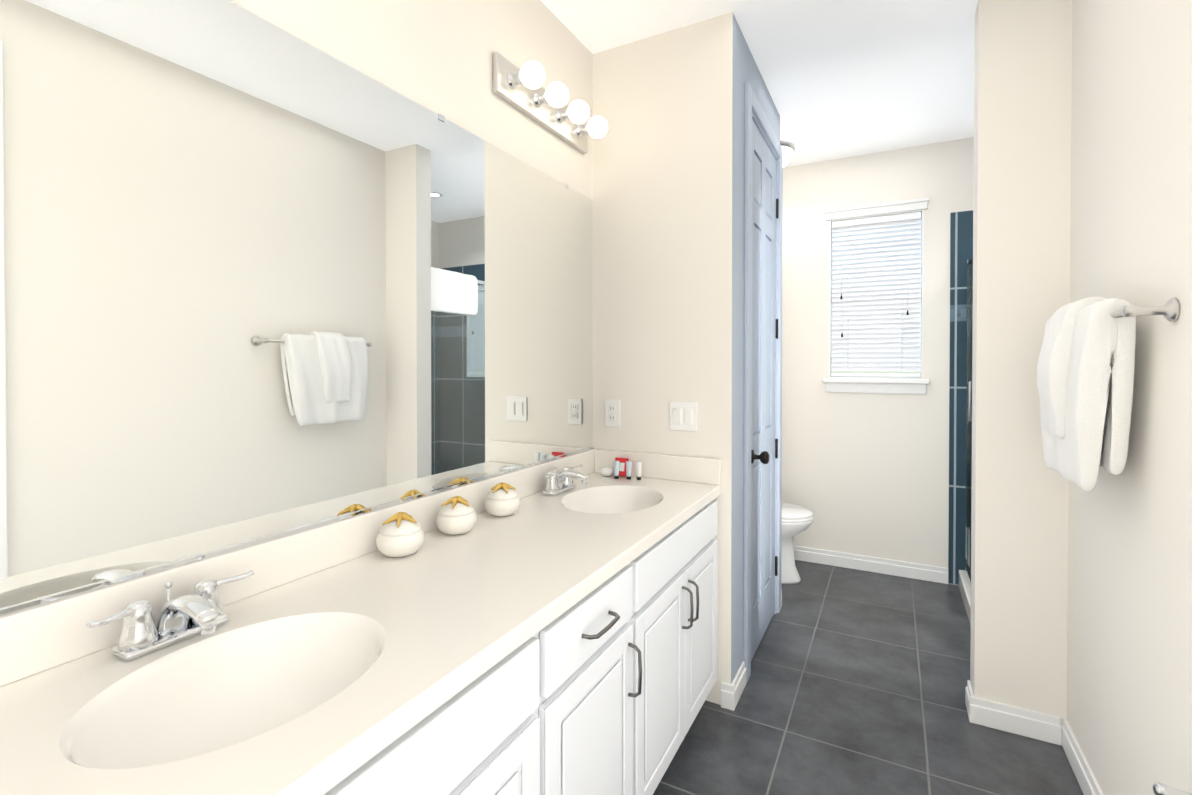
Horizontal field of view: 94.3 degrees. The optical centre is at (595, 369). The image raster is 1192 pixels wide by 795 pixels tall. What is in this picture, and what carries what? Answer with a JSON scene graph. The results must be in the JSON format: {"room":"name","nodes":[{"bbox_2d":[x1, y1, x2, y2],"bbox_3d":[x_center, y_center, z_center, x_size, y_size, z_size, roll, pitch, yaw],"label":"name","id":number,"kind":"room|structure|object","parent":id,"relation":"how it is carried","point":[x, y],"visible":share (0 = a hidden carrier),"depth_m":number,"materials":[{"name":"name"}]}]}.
{"room":"bathroom","nodes":[
{"label":"bathroom","id":0,"kind":"room"},
{"bbox_2d":[229,0,592,446],"bbox_3d":[-0.362,-0.027,1.895,0.100,2.700,5.180,0,1,28],"label":"wall","id":1,"kind":"structure","parent":0,"point":[435,56],"depth_m":1.70,"materials":[{"name":"white paint"}]},
{"bbox_2d":[0,0,593,616],"bbox_3d":[-0.502,-0.189,1.514,0.012,1.097,2.058,0,1,28],"label":"mirror","id":2,"kind":"object","parent":1,"relation":"attached to","point":[262,280],"visible":1,"depth_m":1.11,"materials":[{"name":"silver mirror"}]},
{"bbox_2d":[0,449,595,676],"bbox_3d":[-0.497,0.406,1.517,0.020,0.100,2.078,0,1,28],"label":"backsplash","id":3,"kind":"structure","parent":1,"relation":"attached to","point":[29,637],"depth_m":1.14,"materials":[{"name":"beige stone"}]},
{"bbox_2d":[493,52,607,153],"bbox_3d":[-0.131,-0.979,2.052,0.150,0.130,0.610,0,1,28],"label":"sconce","id":4,"kind":"object","parent":1,"relation":"attached to","point":[523,90],"visible":1,"depth_m":1.98,"materials":[{"name":"white glass"}]},
{"bbox_2d":[593,12,779,704],"bbox_3d":[0.497,-0.035,2.740,0.615,2.700,1.020,0,1,28],"label":"wall","id":5,"kind":"structure","parent":0,"point":[668,232],"depth_m":2.26,"materials":[{"name":"beige paint"}]},
{"bbox_2d":[605,399,619,426],"bbox_3d":[0.070,0.188,2.386,0.072,0.116,0.009,0,1,28],"label":"electrical outlet plate","id":6,"kind":"object","parent":5,"relation":"attached to","point":[612,413],"visible":1,"depth_m":2.38,"materials":[{"name":"white plastic"}]},
{"bbox_2d":[596,449,720,480],"bbox_3d":[0.242,0.399,2.288,0.553,0.100,0.020,0,1,28],"label":"backsplash","id":7,"kind":"structure","parent":5,"relation":"attached to","point":[660,465],"depth_m":2.25,"materials":[{"name":"beige stone"}]},
{"bbox_2d":[670,402,696,431],"bbox_3d":[0.351,0.190,2.233,0.116,0.116,0.014,0,1,28],"label":"switch plate","id":8,"kind":"object","parent":5,"relation":"attached to","point":[683,416],"visible":1,"depth_m":2.23,"materials":[{"name":"white plastic"}]},
{"bbox_2d":[743,82,782,682],"bbox_3d":[0.770,0.058,2.696,0.128,2.515,0.810,0,1,28],"label":"trim","id":9,"kind":"structure","parent":5,"relation":"attached to","point":[754,111],"depth_m":2.35,"materials":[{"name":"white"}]},
{"bbox_2d":[751,119,778,660],"bbox_3d":[0.830,0.096,2.671,0.110,2.415,0.646,0,1,28],"label":"door","id":10,"kind":"structure","parent":5,"relation":"attached to","point":[764,441],"depth_m":2.67,"materials":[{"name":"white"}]},
{"bbox_2d":[541,0,977,166],"bbox_3d":[0.895,-1.411,1.264,3.100,0.080,5.280,0,1,28],"label":"ceiling","id":11,"kind":"structure","parent":0,"point":[845,78],"depth_m":2.44,"materials":[{"name":"white paint"}]},
{"bbox_2d":[780,141,794,166],"bbox_3d":[1.103,-1.330,3.514,0.300,0.125,0.300,0,1,28],"label":"dome ceiling light","id":12,"kind":"object","parent":11,"relation":"attached to","point":[788,149],"visible":0.27,"depth_m":3.41,"materials":[{"name":"white glass"}]},
{"bbox_2d":[653,560,1083,794],"bbox_3d":[0.895,1.369,1.291,3.100,0.080,5.280,0,1,28],"label":"floor","id":13,"kind":"structure","parent":0,"point":[856,683],"depth_m":2.11,"materials":[{"name":"tile"}]},
{"bbox_2d":[0,469,720,794],"bbox_3d":[-0.239,0.893,1.383,0.606,0.870,2.078,0,1,28],"label":"bathroom vanity","id":14,"kind":"object","parent":13,"relation":"on","point":[556,633],"depth_m":1.13,"materials":[{"name":"white"}]},
{"bbox_2d":[72,565,259,652],"bbox_3d":[-0.683,0.419,0.928,0.151,0.085,0.248,0,1,28],"label":"faucet","id":15,"kind":"object","parent":14,"relation":"on","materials":[{"name":"silver metal"}]},
{"bbox_2d":[4,589,439,794],"bbox_3d":[-0.530,0.532,0.847,0.342,0.163,0.426,0,1,28],"label":"sink","id":16,"kind":"object","parent":14,"relation":"in","point":[140,723],"depth_m":0.91,"materials":[{"name":"white ceramic"}]},
{"bbox_2d":[376,512,424,556],"bbox_3d":[-0.485,0.406,1.373,0.115,0.102,0.113,0,1,28],"label":"jar","id":17,"kind":"object","parent":14,"relation":"on","point":[400,534],"visible":1,"depth_m":1.34,"materials":[{"name":"white ceramic"}]},
{"bbox_2d":[436,496,476,534],"bbox_3d":[-0.391,0.405,1.550,0.112,0.100,0.111,0,1,28],"label":"jar","id":18,"kind":"object","parent":14,"relation":"on","point":[456,515],"visible":1,"depth_m":1.51,"materials":[{"name":"white ceramic"}]},
{"bbox_2d":[484,482,519,516],"bbox_3d":[-0.293,0.404,1.732,0.111,0.099,0.110,0,1,28],"label":"jar","id":19,"kind":"object","parent":14,"relation":"on","point":[502,499],"visible":1,"depth_m":1.70,"materials":[{"name":"white ceramic"}]},
{"bbox_2d":[536,461,591,492],"bbox_3d":[-0.093,0.409,2.028,0.151,0.085,0.248,0,1,28],"label":"faucet","id":20,"kind":"object","parent":14,"relation":"on","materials":[{"name":"silver metal"}]},
{"bbox_2d":[540,477,679,512],"bbox_3d":[0.060,0.522,1.947,0.342,0.163,0.426,0,1,28],"label":"sink","id":21,"kind":"object","parent":14,"relation":"in","point":[608,494],"depth_m":2.11,"materials":[{"name":"white ceramic"}]},
{"bbox_2d":[600,457,641,479],"bbox_3d":[0.103,0.409,2.296,0.194,0.078,0.074,0,1,28],"label":"toiletries","id":22,"kind":"object","parent":14,"relation":"on","point":[622,466],"visible":0.98,"depth_m":2.27,"materials":[{"name":"red"}]},
{"bbox_2d":[781,502,813,583],"bbox_3d":[1.011,0.920,3.528,0.712,0.775,0.420,0,1,28],"label":"toilet","id":23,"kind":"object","parent":13,"relation":"on","point":[796,519],"visible":0.15,"depth_m":3.37,"materials":[{"name":"white ceramic"}]},
{"bbox_2d":[958,253,972,625],"bbox_3d":[1.910,0.333,2.723,0.106,1.965,1.364,0,1,28],"label":"shower door","id":24,"kind":"structure","parent":13,"relation":"on","point":[964,580],"depth_m":3.30,"materials":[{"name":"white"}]},
{"bbox_2d":[782,137,973,567],"bbox_3d":[2.073,-0.042,3.472,2.700,2.700,0.100,0,1,28],"label":"wall","id":25,"kind":"structure","parent":0,"point":[865,474],"depth_m":3.59,"materials":[{"name":"white paint"}]},
{"bbox_2d":[794,545,947,583],"bbox_3d":[1.503,1.258,3.723,1.470,0.095,0.019,0,1,28],"label":"baseboard","id":26,"kind":"structure","parent":25,"relation":"attached to","point":[833,558],"depth_m":3.56,"materials":[{"name":"white wood"}]},
{"bbox_2d":[823,198,929,393],"bbox_3d":[1.805,-0.453,3.583,0.610,1.210,0.150,0,1,28],"label":"window blind","id":27,"kind":"object","parent":25,"relation":"attached to","point":[877,326],"visible":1,"depth_m":3.57,"materials":[{"name":"white plastic"}]},
{"bbox_2d":[1058,0,1191,794],"bbox_3d":[0.878,-0.013,0.379,0.100,2.700,3.480,0,1,28],"label":"wall","id":28,"kind":"structure","parent":0,"point":[1081,611],"depth_m":1.41,"materials":[{"name":"white paint"}]},
{"bbox_2d":[1049,715,1103,794],"bbox_3d":[1.240,1.282,1.190,0.019,0.095,1.730,0,1,28],"label":"baseboard","id":29,"kind":"structure","parent":28,"relation":"attached to","point":[1063,735],"depth_m":1.81,"materials":[{"name":"white wood"}]},
{"bbox_2d":[1037,297,1179,491],"bbox_3d":[1.347,0.059,1.530,0.164,0.509,0.681,0,1,28],"label":"towel rail","id":30,"kind":"object","parent":28,"relation":"attached to","point":[1085,371],"visible":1,"depth_m":1.39,"materials":[{"name":"white fabric"}]},
{"bbox_2d":[1153,782,1191,794],"bbox_3d":[1.153,0.841,1.089,0.079,0.048,0.047,0,1,28],"label":"chrome hook","id":31,"kind":"object","parent":28,"relation":"attached to","point":[1161,788],"visible":1,"depth_m":1.09,"materials":[{"name":"silver metal"}]},
{"bbox_3d":[2.980,-0.030,2.202,0.100,2.700,1.480,0,1,28],"label":"wall","id":32,"kind":"structure","parent":0,"visible":0},
{"bbox_2d":[948,210,972,585],"bbox_3d":[2.370,0.187,2.474,1.230,2.260,1.380,0,1,28],"label":"shower wall tile","id":33,"kind":"structure","parent":32,"relation":"attached to","point":[961,237],"depth_m":3.34,"materials":[{"name":"blue tile"}]}
]}

